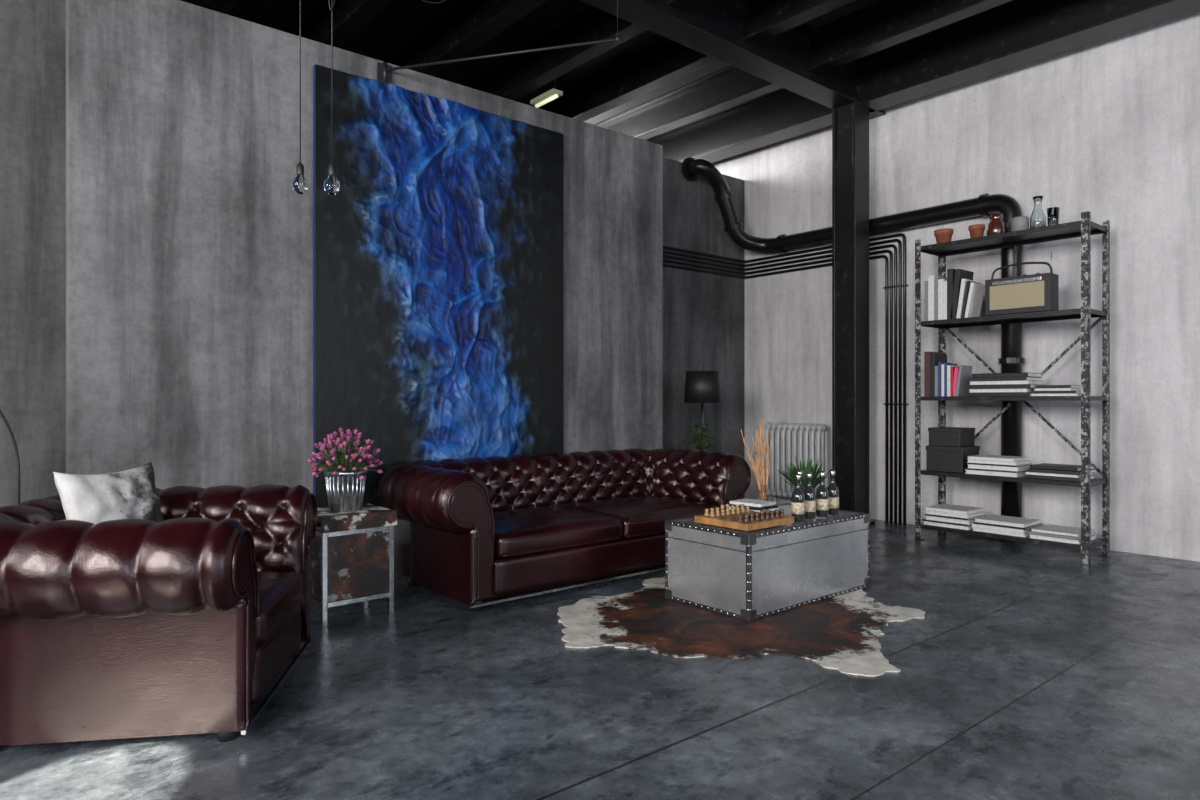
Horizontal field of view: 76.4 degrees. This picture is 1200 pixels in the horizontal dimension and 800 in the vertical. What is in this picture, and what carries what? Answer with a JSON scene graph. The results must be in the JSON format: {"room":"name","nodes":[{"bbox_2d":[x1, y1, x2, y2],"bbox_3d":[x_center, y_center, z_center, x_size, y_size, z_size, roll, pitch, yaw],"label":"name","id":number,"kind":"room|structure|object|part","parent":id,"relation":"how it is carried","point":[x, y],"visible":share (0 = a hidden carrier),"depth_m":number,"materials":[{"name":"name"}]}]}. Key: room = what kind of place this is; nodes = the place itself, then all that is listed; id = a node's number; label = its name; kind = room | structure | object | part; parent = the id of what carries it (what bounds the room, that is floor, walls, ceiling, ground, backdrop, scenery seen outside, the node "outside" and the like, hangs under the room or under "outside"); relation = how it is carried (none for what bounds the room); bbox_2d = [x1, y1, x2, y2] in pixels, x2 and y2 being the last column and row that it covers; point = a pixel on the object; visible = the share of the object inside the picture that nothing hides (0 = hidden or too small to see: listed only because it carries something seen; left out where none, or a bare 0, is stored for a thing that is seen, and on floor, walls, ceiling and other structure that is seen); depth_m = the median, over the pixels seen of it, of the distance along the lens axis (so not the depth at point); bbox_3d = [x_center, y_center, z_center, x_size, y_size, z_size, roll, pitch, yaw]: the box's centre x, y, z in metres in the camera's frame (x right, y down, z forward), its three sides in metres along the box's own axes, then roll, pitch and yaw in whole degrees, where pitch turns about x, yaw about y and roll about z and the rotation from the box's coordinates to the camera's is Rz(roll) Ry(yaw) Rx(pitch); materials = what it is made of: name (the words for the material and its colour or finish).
{"room":"living room","nodes":[
{"label":"living room","id":0,"kind":"room"},
{"bbox_2d":[66,0,662,574],"bbox_3d":[-1.213,-0.569,5.731,4.591,3.637,0.140,0,0,-40],"label":"wall","id":1,"kind":"structure","parent":0,"point":[189,236],"depth_m":4.72,"materials":[{"name":"grey concrete"}]},
{"bbox_2d":[313,64,562,507],"bbox_3d":[-1.076,-0.692,5.670,2.050,3.043,0.125,0,0,-40],"label":"abstract painting","id":2,"kind":"object","parent":1,"relation":"attached to","point":[438,250],"visible":0.85,"depth_m":5.54,"materials":[{"name":"paint"}]},
{"bbox_2d":[377,0,620,83],"bbox_3d":[-0.710,-2.845,5.148,1.050,1.249,1.399,0,0,-40],"label":"boom","id":3,"kind":"object","parent":1,"relation":"attached to","point":[384,71],"depth_m":5.20,"materials":[{"name":"black metal"}]},
{"bbox_2d":[0,0,744,506],"bbox_3d":[-2.703,-0.715,5.662,11.538,3.930,0.150,0,0,-40],"label":"wall","id":4,"kind":"structure","parent":0,"point":[704,313],"depth_m":4.89,"materials":[{"name":"concrete"}]},
{"bbox_2d":[0,519,1199,799],"bbox_3d":[0.122,1.325,2.452,11.740,0.150,14.000,0,0,-40],"label":"floor","id":5,"kind":"structure","parent":0,"point":[1030,671],"depth_m":3.06,"materials":[{"name":"concrete"}]},
{"bbox_2d":[0,409,19,503],"bbox_3d":[-3.075,0.400,3.307,0.280,1.700,1.228,0,0,32],"label":"arc floor lamp","id":6,"kind":"object","parent":5,"relation":"on","point":[1,413],"visible":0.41,"depth_m":3.70,"materials":[{"name":"black metal"}]},
{"bbox_2d":[0,484,316,748],"bbox_3d":[-1.933,0.834,3.193,1.197,0.832,1.421,0,0,-9],"label":"armchair","id":7,"kind":"object","parent":5,"relation":"on","point":[180,624],"visible":0.96,"depth_m":2.70,"materials":[{"name":"leather"}]},
{"bbox_2d":[53,462,163,523],"bbox_3d":[-2.097,0.505,3.307,0.219,0.440,0.449,0,0,16],"label":"throw pillow","id":8,"kind":"object","parent":7,"relation":"on","point":[131,493],"visible":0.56,"depth_m":3.23,"materials":[{"name":"fabric"}]},
{"bbox_3d":[-1.369,1.202,3.280,0.016,0.015,1.056,0,0,-9],"label":"trim","id":9,"kind":"part","parent":7,"relation":"part of","materials":[{"name":"brown leather"}]},
{"bbox_3d":[-1.834,0.995,3.208,0.955,0.390,1.010,0,0,-9],"label":"frame","id":10,"kind":"part","parent":7,"relation":"part of","materials":[{"name":"leather"}]},
{"bbox_2d":[310,503,396,626],"bbox_3d":[-1.494,0.949,4.487,0.444,0.602,0.428,0,0,-40],"label":"side table","id":11,"kind":"object","parent":5,"relation":"on","point":[352,553],"visible":0.77,"depth_m":4.32,"materials":[{"name":"metal"}]},
{"bbox_2d":[307,428,383,511],"bbox_3d":[-1.496,0.405,4.486,0.421,0.484,0.435,0,0,-40],"label":"potted flowers","id":12,"kind":"object","parent":11,"relation":"on","point":[345,480],"visible":1,"depth_m":4.41,"materials":[{"name":"pink plant"}]},
{"bbox_2d":[378,448,750,610],"bbox_3d":[-0.208,0.834,5.647,2.793,0.832,1.212,0,0,-40],"label":"sofa","id":13,"kind":"object","parent":5,"relation":"on","point":[490,527],"visible":0.94,"depth_m":5.10,"materials":[{"name":"leather"}]},
{"bbox_3d":[-0.140,0.995,5.565,2.350,0.390,0.955,0,0,-40],"label":"frame","id":14,"kind":"part","parent":13,"relation":"part of","materials":[{"name":"leather"}]},
{"bbox_3d":[0.163,1.202,5.204,2.396,0.015,0.016,0,0,-40],"label":"trim","id":15,"kind":"part","parent":13,"relation":"part of","materials":[{"name":"silver metal"}]},
{"bbox_2d":[557,577,924,676],"bbox_3d":[0.865,1.246,4.413,2.311,0.006,2.050,0,0,-40],"label":"cowhide rug","id":16,"kind":"object","parent":5,"relation":"on","point":[842,632],"visible":0.84,"depth_m":4.15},
{"bbox_2d":[665,503,869,621],"bbox_3d":[1.102,0.996,4.927,1.259,0.489,0.668,0,0,-40],"label":"trunk","id":17,"kind":"object","parent":16,"relation":"on","point":[752,575],"visible":0.82,"depth_m":4.57,"materials":[{"name":"metal"}]},
{"bbox_2d":[695,504,793,530],"bbox_3d":[0.879,0.699,4.647,0.440,0.096,0.410,0,0,-40],"label":"chess set","id":18,"kind":"object","parent":17,"relation":"on","point":[741,518],"visible":1,"depth_m":4.56,"materials":[{"name":"brown wood"}]},
{"bbox_2d":[729,498,779,513],"bbox_3d":[1.007,0.708,5.022,0.222,0.082,0.270,0,0,-40],"label":"books","id":19,"kind":"object","parent":17,"relation":"on","point":[754,505],"visible":0.56,"depth_m":4.96,"materials":[{"name":"white paper"}]},
{"bbox_2d":[741,420,771,500],"bbox_3d":[1.059,0.429,5.218,0.329,0.641,0.217,0,0,-40],"label":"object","id":20,"kind":"object","parent":17,"relation":"on","point":[762,484],"visible":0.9,"depth_m":5.21,"materials":[{"name":"beige plant"}]},
{"bbox_2d":[791,473,804,520],"bbox_3d":[1.231,0.603,4.740,0.082,0.292,0.082,0,0,-40],"label":"liquor bottle","id":21,"kind":"object","parent":17,"relation":"on","point":[798,497],"visible":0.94,"depth_m":4.71,"materials":[{"name":"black glass"}]},
{"bbox_2d":[794,470,804,490],"bbox_3d":[1.301,0.603,4.968,0.082,0.292,0.082,0,0,-40],"label":"liquor bottle","id":22,"kind":"object","parent":17,"relation":"on","point":[798,471],"visible":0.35,"depth_m":4.96,"materials":[{"name":"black glass"}]},
{"bbox_2d":[776,456,832,488],"bbox_3d":[1.431,0.567,5.322,0.428,0.366,0.413,0,0,-5],"label":"aloe","id":23,"kind":"object","parent":17,"relation":"on","point":[815,481],"visible":0.45,"depth_m":5.27,"materials":[{"name":"green plant"}]},
{"bbox_2d":[803,472,815,518],"bbox_3d":[1.324,0.603,4.832,0.082,0.292,0.082,0,0,-40],"label":"liquor bottle","id":24,"kind":"object","parent":17,"relation":"on","point":[809,492],"visible":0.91,"depth_m":4.80,"materials":[{"name":"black glass"}]},
{"bbox_2d":[816,471,828,516],"bbox_3d":[1.430,0.603,4.907,0.082,0.292,0.082,0,0,-40],"label":"liquor bottle","id":25,"kind":"object","parent":17,"relation":"on","point":[822,494],"visible":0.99,"depth_m":4.88,"materials":[{"name":"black glass"}]},
{"bbox_2d":[827,470,838,514],"bbox_3d":[1.523,0.603,4.999,0.082,0.292,0.082,0,0,-40],"label":"liquor bottle","id":26,"kind":"object","parent":17,"relation":"on","point":[833,490],"visible":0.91,"depth_m":4.97,"materials":[{"name":"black glass"}]},
{"bbox_2d":[663,233,907,523],"bbox_3d":[1.319,-0.223,7.559,2.938,2.946,2.086,0,0,-40],"label":"conduit pipes","id":27,"kind":"object","parent":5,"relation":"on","point":[885,257],"visible":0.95,"depth_m":7.85,"materials":[{"name":"black metal"}]},
{"bbox_2d":[765,422,827,501],"bbox_3d":[2.186,0.752,8.518,0.184,0.995,0.760,0,0,-40],"label":"radiator","id":28,"kind":"object","parent":5,"relation":"on","point":[803,441],"visible":0.66,"depth_m":8.49,"materials":[{"name":"metal"}]},
{"bbox_2d":[832,101,874,524],"bbox_3d":[2.535,-0.850,7.714,0.340,4.200,0.340,0,0,-40],"label":"steel column","id":29,"kind":"structure","parent":5,"relation":"on","point":[850,122],"depth_m":7.63,"materials":[{"name":"black metal"}]},
{"bbox_2d":[682,157,1024,541],"bbox_3d":[2.574,-0.744,8.010,3.368,3.988,0.938,0,0,33],"label":"pipe","id":30,"kind":"object","parent":5,"relation":"on","point":[1011,360],"visible":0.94,"depth_m":7.14,"materials":[{"name":"black metal"}]},
{"bbox_2d":[914,211,1109,564],"bbox_3d":[3.446,-0.090,6.462,0.496,2.680,1.378,0,0,-40],"label":"metal shelving unit","id":31,"kind":"object","parent":5,"relation":"on","point":[1084,228],"visible":0.9,"depth_m":6.14,"materials":[{"name":"paint"}]},
{"bbox_2d":[934,228,952,243],"bbox_3d":[3.083,-1.446,6.843,0.159,0.150,0.159,0,0,-40],"label":"terracotta pot","id":32,"kind":"object","parent":31,"relation":"on","point":[942,235],"visible":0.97,"depth_m":6.79,"materials":[{"name":"orange ceramic"}]},
{"bbox_2d":[924,351,972,396],"bbox_3d":[3.097,-0.232,6.764,0.240,0.400,0.336,0,0,-40],"label":"upright books","id":33,"kind":"object","parent":31,"relation":"in","point":[942,378],"visible":0.94,"depth_m":6.70,"materials":[{"name":"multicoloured paper"}]},
{"bbox_2d":[926,427,979,472],"bbox_3d":[3.134,0.437,6.781,0.330,0.382,0.330,0,0,-40],"label":"storage boxes","id":34,"kind":"object","parent":31,"relation":"on","point":[948,449],"visible":0.97,"depth_m":6.67,"materials":[{"name":"black cardboard"}]},
{"bbox_2d":[922,504,985,529],"bbox_3d":[3.153,1.032,6.775,0.380,0.154,0.414,0,0,-40],"label":"pile","id":35,"kind":"object","parent":31,"relation":"in","point":[942,515],"visible":0.91,"depth_m":6.66,"materials":[{"name":"white paper"}]},
{"bbox_2d":[924,269,984,320],"bbox_3d":[3.136,-0.921,6.732,0.260,0.440,0.435,0,0,-40],"label":"upright books","id":36,"kind":"object","parent":31,"relation":"in","point":[957,295],"visible":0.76,"depth_m":6.63,"materials":[{"name":"grey paper"}]},
{"bbox_2d":[968,224,984,237],"bbox_3d":[3.269,-1.442,6.620,0.133,0.140,0.133,0,0,-40],"label":"terracotta pot","id":37,"kind":"object","parent":31,"relation":"on","point":[977,230],"visible":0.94,"depth_m":6.57,"materials":[{"name":"orange ceramic"}]},
{"bbox_2d":[988,213,1003,234],"bbox_3d":[3.363,-1.472,6.477,0.124,0.200,0.124,0,0,-40],"label":"jar","id":38,"kind":"object","parent":31,"relation":"on","point":[996,225],"visible":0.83,"depth_m":6.43,"materials":[{"name":"brown"}]},
{"bbox_2d":[964,455,1031,476],"bbox_3d":[3.382,0.554,6.471,0.340,0.148,0.434,0,0,-40],"label":"pile","id":39,"kind":"object","parent":31,"relation":"in","point":[994,465],"visible":0.92,"depth_m":6.36,"materials":[{"name":"white paper"}]},
{"bbox_2d":[969,372,1043,395],"bbox_3d":[3.417,-0.127,6.413,0.320,0.192,0.493,0,0,-40],"label":"pile","id":40,"kind":"object","parent":31,"relation":"in","point":[986,384],"visible":0.91,"depth_m":6.29,"materials":[{"name":"white paper"}]},
{"bbox_2d":[971,514,1043,536],"bbox_3d":[3.436,1.056,6.438,0.380,0.104,0.434,0,0,-40],"label":"pile","id":41,"kind":"object","parent":31,"relation":"in","point":[996,524],"visible":0.91,"depth_m":6.34,"materials":[{"name":"white paper"}]},
{"bbox_2d":[1011,216,1028,231],"bbox_3d":[3.486,-1.442,6.332,0.130,0.140,0.130,0,0,-40],"label":"canister","id":42,"kind":"object","parent":31,"relation":"on","point":[1021,222],"visible":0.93,"depth_m":6.28,"materials":[{"name":"grey metal"}]},
{"bbox_2d":[985,252,1058,315],"bbox_3d":[3.471,-0.952,6.293,0.192,0.500,0.500,0,0,-40],"label":"radio","id":43,"kind":"object","parent":31,"relation":"on","point":[1037,292],"visible":0.84,"depth_m":6.20,"materials":[{"name":"black"}]},
{"bbox_2d":[1030,196,1045,228],"bbox_3d":[3.584,-1.516,6.245,0.116,0.290,0.116,0,0,-40],"label":"glass carafe","id":44,"kind":"object","parent":31,"relation":"on","point":[1038,217],"visible":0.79,"depth_m":6.21,"materials":[{"name":"white"}]},
{"bbox_2d":[1047,207,1059,225],"bbox_3d":[3.646,-1.456,6.140,0.090,0.170,0.090,0,0,-40],"label":"drinking glass","id":45,"kind":"object","parent":31,"relation":"on","point":[1053,212],"visible":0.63,"depth_m":6.11,"materials":[{"name":"black"}]},
{"bbox_2d":[1031,385,1080,395],"bbox_3d":[3.677,-0.075,6.088,0.300,0.086,0.342,0,0,-40],"label":"pile","id":46,"kind":"object","parent":31,"relation":"in","point":[1040,390],"visible":0.87,"depth_m":6.01,"materials":[{"name":"white paper"}]},
{"bbox_2d":[1026,463,1094,481],"bbox_3d":[3.684,0.576,6.111,0.340,0.104,0.394,0,0,-40],"label":"pile","id":47,"kind":"object","parent":31,"relation":"in","point":[1048,471],"visible":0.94,"depth_m":6.02,"materials":[{"name":"white paper"}]},
{"bbox_2d":[1028,524,1096,543],"bbox_3d":[3.704,1.071,6.117,0.380,0.074,0.370,0,0,-40],"label":"pile","id":48,"kind":"object","parent":31,"relation":"in","point":[1066,534],"visible":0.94,"depth_m":6.04,"materials":[{"name":"white paper"}]},
{"bbox_3d":[1.003,0.950,7.734,0.500,0.600,0.500,0,0,-40],"label":"table","id":49,"kind":"object","parent":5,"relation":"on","visible":0},
{"bbox_2d":[681,422,719,451],"bbox_3d":[0.991,0.436,7.551,0.341,0.427,0.370,0,0,31],"label":"potted plant","id":50,"kind":"object","parent":49,"relation":"on","point":[701,444],"visible":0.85,"depth_m":7.54,"materials":[{"name":"green plant"}]},
{"bbox_2d":[684,371,720,446],"bbox_3d":[1.042,0.179,7.766,0.370,0.940,0.370,0,0,-40],"label":"table lamp","id":51,"kind":"object","parent":49,"relation":"on","point":[702,387],"visible":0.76,"depth_m":7.62,"materials":[{"name":"black fabric"}]},
{"bbox_2d":[180,0,1199,162],"bbox_3d":[0.122,-3.210,2.452,11.340,0.520,13.600,0,0,-40],"label":"ceiling","id":52,"kind":"structure","parent":0,"point":[785,77],"depth_m":6.97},
{"bbox_2d":[292,0,308,193],"bbox_3d":[-1.689,-2.315,4.300,0.090,2.310,0.090,0,0,-40],"label":"pendant bulb","id":53,"kind":"object","parent":52,"relation":"hanging from","point":[300,185],"visible":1,"depth_m":4.29,"materials":[{"name":"black"}]},
{"bbox_2d":[323,0,340,194],"bbox_3d":[-1.466,-2.295,4.174,0.090,2.350,0.090,0,0,-40],"label":"pendant bulb","id":54,"kind":"object","parent":52,"relation":"hanging from","point":[331,185],"visible":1,"depth_m":4.17,"materials":[{"name":"black"}]},
{"bbox_2d":[328,0,444,10],"bbox_3d":[-1.240,-2.796,4.500,1.310,1.349,0.196,0,0,-44],"label":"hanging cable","id":55,"kind":"object","parent":52,"relation":"hanging from","point":[330,8],"visible":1,"depth_m":4.17,"materials":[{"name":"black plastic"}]},
{"bbox_2d":[530,79,562,107],"bbox_3d":[-0.550,-3.258,7.828,0.120,0.422,0.400,0,0,-40],"label":"fluorescent light fixture","id":56,"kind":"object","parent":52,"relation":"hanging from","point":[552,94],"visible":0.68,"depth_m":7.77,"materials":[{"name":"beige"}]},
{"bbox_2d":[711,9,1199,561],"bbox_3d":[4.542,-1.110,6.161,0.200,4.720,14.000,0,0,-40],"label":"wall","id":57,"kind":"structure","parent":0,"point":[1108,128],"depth_m":6.72,"materials":[{"name":"concrete"}]}
]}

